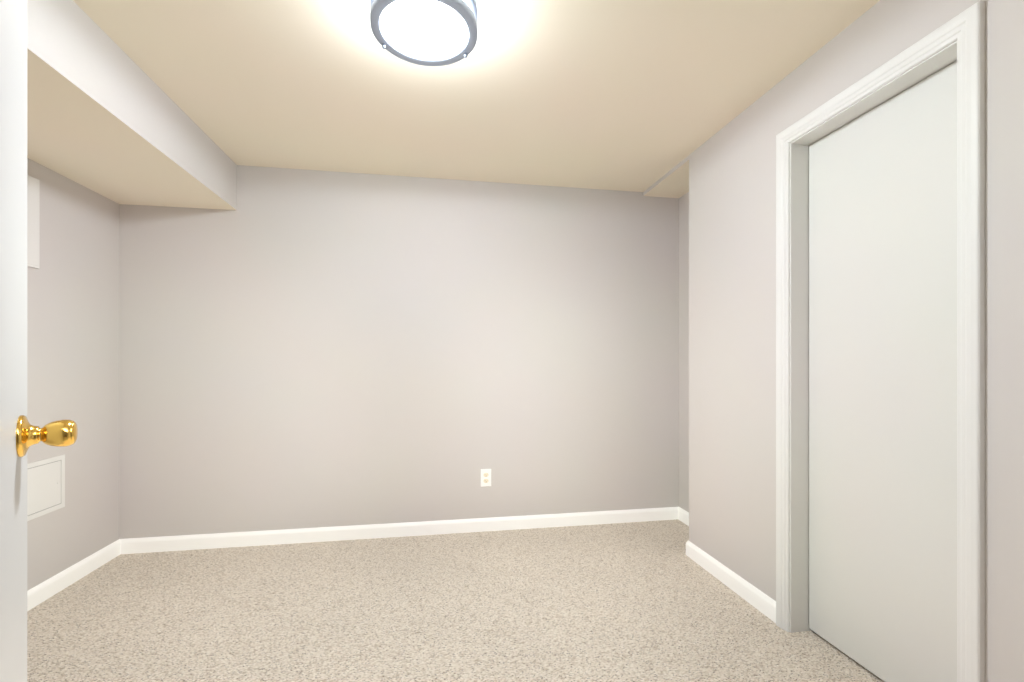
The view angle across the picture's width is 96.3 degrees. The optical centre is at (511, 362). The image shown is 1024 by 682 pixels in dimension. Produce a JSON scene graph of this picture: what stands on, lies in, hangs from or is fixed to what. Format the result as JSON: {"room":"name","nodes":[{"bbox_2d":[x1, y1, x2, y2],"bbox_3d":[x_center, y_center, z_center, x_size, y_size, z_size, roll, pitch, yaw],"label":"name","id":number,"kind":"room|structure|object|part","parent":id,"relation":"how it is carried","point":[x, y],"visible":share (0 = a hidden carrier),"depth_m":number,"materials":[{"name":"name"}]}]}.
{"room":"empty basement room","nodes":[
{"label":"empty basement room","id":0,"kind":"room"},
{"bbox_2d":[27,158,118,590],"bbox_3d":[-2.087,-0.040,1.210,0.115,2.300,2.921,0,0,-10],"label":"wall","id":1,"kind":"structure","parent":0,"point":[73,327],"depth_m":2.33,"materials":[{"name":"beige paint"}]},
{"bbox_2d":[27,175,39,268],"bbox_3d":[-2.144,-0.634,1.918,0.012,0.408,0.387,0,0,-10],"label":"box","id":2,"kind":"object","parent":1,"relation":"attached to","point":[33,222],"visible":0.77,"depth_m":2.07,"materials":[{"name":"white paint"}]},
{"bbox_2d":[27,455,64,520],"bbox_3d":[-2.176,0.584,2.080,0.004,0.257,0.367,0,0,-10],"label":"access panel","id":3,"kind":"object","parent":1,"relation":"attached to","point":[45,486],"visible":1,"depth_m":2.15,"materials":[{"name":"white paint"}]},
{"bbox_2d":[27,539,122,610],"bbox_3d":[-2.033,1.067,1.269,0.013,0.085,2.790,0,0,-10],"label":"baseboard","id":4,"kind":"structure","parent":1,"relation":"attached to","point":[38,594],"depth_m":2.30,"materials":[{"name":"white paint"}]},
{"bbox_2d":[119,165,678,538],"bbox_3d":[-0.556,-0.040,3.013,3.743,2.300,0.115,0,0,-10],"label":"wall","id":5,"kind":"structure","parent":0,"point":[300,348],"depth_m":2.92,"materials":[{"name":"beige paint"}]},
{"bbox_2d":[123,507,674,553],"bbox_3d":[-0.546,1.067,2.950,3.513,0.085,0.013,0,0,-10],"label":"baseboard","id":6,"kind":"structure","parent":5,"relation":"attached to","point":[355,532],"depth_m":2.90,"materials":[{"name":"white paint"}]},
{"bbox_2d":[481,469,490,486],"bbox_3d":[-0.171,0.760,3.017,0.070,0.115,0.008,0,0,-10],"label":"electrical outlet","id":7,"kind":"object","parent":5,"relation":"attached to","point":[485,477],"visible":1,"depth_m":3.01,"materials":[{"name":"white plastic"}]},
{"bbox_2d":[27,519,883,681],"bbox_3d":[-0.199,1.160,0.933,3.743,0.100,4.336,0,0,-10],"label":"floor","id":8,"kind":"structure","parent":0,"point":[648,601],"depth_m":1.99,"materials":[{"name":"beige carpet"}]},
{"bbox_2d":[73,0,879,191],"bbox_3d":[-0.199,-1.240,0.933,3.743,0.100,4.336,0,0,-10],"label":"ceiling","id":9,"kind":"structure","parent":0,"point":[633,95],"depth_m":1.94,"materials":[{"name":"beige paint"}]},
{"bbox_2d":[27,0,236,209],"bbox_3d":[-1.731,-1.064,1.329,0.627,0.292,2.806,0,0,-10],"label":"ceiling soffit","id":10,"kind":"object","parent":9,"relation":"attached to","point":[108,117],"depth_m":1.88,"materials":[{"name":"beige paint"}]},
{"bbox_2d":[370,0,477,65],"bbox_3d":[-0.285,-1.127,1.502,0.344,0.125,0.344,0,0,-10],"label":"ceiling light","id":11,"kind":"object","parent":9,"relation":"attached to","point":[467,11],"visible":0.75,"depth_m":1.51,"materials":[{"name":"silver metal"}]},
{"bbox_2d":[380,0,467,56],"bbox_3d":[-0.285,-1.122,1.502,0.284,0.080,0.284,0,0,-10],"label":"diffuser","id":12,"kind":"object","parent":11,"relation":"attached to","point":[428,28],"visible":0.9,"depth_m":1.48,"materials":[{"name":"white glass"}]},
{"bbox_2d":[643,155,688,197],"bbox_3d":[1.100,-1.187,2.943,0.270,0.046,0.583,0,0,-10],"label":"ceiling soffit","id":13,"kind":"structure","parent":0,"point":[673,182],"depth_m":3.00,"materials":[{"name":"beige paint"}]},
{"bbox_2d":[679,192,688,511],"bbox_3d":[1.290,-0.040,2.976,0.115,2.300,0.583,0,0,-10],"label":"wall","id":14,"kind":"structure","parent":0,"point":[684,352],"depth_m":3.18,"materials":[{"name":"beige paint"}]},
{"bbox_2d":[675,507,688,525],"bbox_3d":[1.229,1.067,2.957,0.013,0.085,0.567,0,0,-10],"label":"baseboard","id":15,"kind":"structure","parent":14,"relation":"attached to","point":[682,515],"depth_m":3.19,"materials":[{"name":"white paint"}]},
{"bbox_2d":[689,0,1023,681],"bbox_3d":[1.271,-0.040,1.491,0.115,2.300,2.338,0,0,-10],"label":"wall","id":16,"kind":"structure","parent":0,"point":[732,345],"depth_m":1.98,"materials":[{"name":"beige paint"}]},
{"bbox_2d":[686,540,775,622],"bbox_3d":[1.068,1.067,2.294,0.013,0.085,0.711,0,0,-10],"label":"baseboard","id":17,"kind":"structure","parent":16,"relation":"attached to","point":[758,599],"depth_m":2.21,"materials":[{"name":"white paint"}]},
{"bbox_2d":[790,41,956,681],"bbox_3d":[1.254,0.097,1.593,0.117,2.026,0.643,0,0,-10],"label":"door","id":18,"kind":"structure","parent":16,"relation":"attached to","point":[799,359],"depth_m":1.59,"materials":[{"name":"white paint"}]},
{"bbox_2d":[776,0,984,681],"bbox_3d":[1.187,0.074,1.581,0.020,2.072,0.735,0,0,-10],"label":"door frame","id":19,"kind":"structure","parent":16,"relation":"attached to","point":[965,29],"depth_m":1.26,"materials":[{"name":"white paint"}]},
{"bbox_3d":[0.231,-0.040,0.184,4.337,2.300,0.115,0,0,-10],"label":"wall","id":20,"kind":"structure","parent":0,"visible":0},
{"bbox_2d":[0,0,77,681],"bbox_3d":[-0.579,0.083,0.455,0.165,2.030,0.761,0,0,-39],"label":"entry door","id":21,"kind":"structure","parent":20,"relation":"in","point":[20,434],"depth_m":0.68,"materials":[{"name":"white paint"}]},
{"bbox_3d":[-0.745,0.115,0.727,0.078,0.065,0.074,0,0,-10],"label":"knob","id":22,"kind":"part","parent":21,"relation":"part of","materials":[{"name":"gold metal"}]}
]}

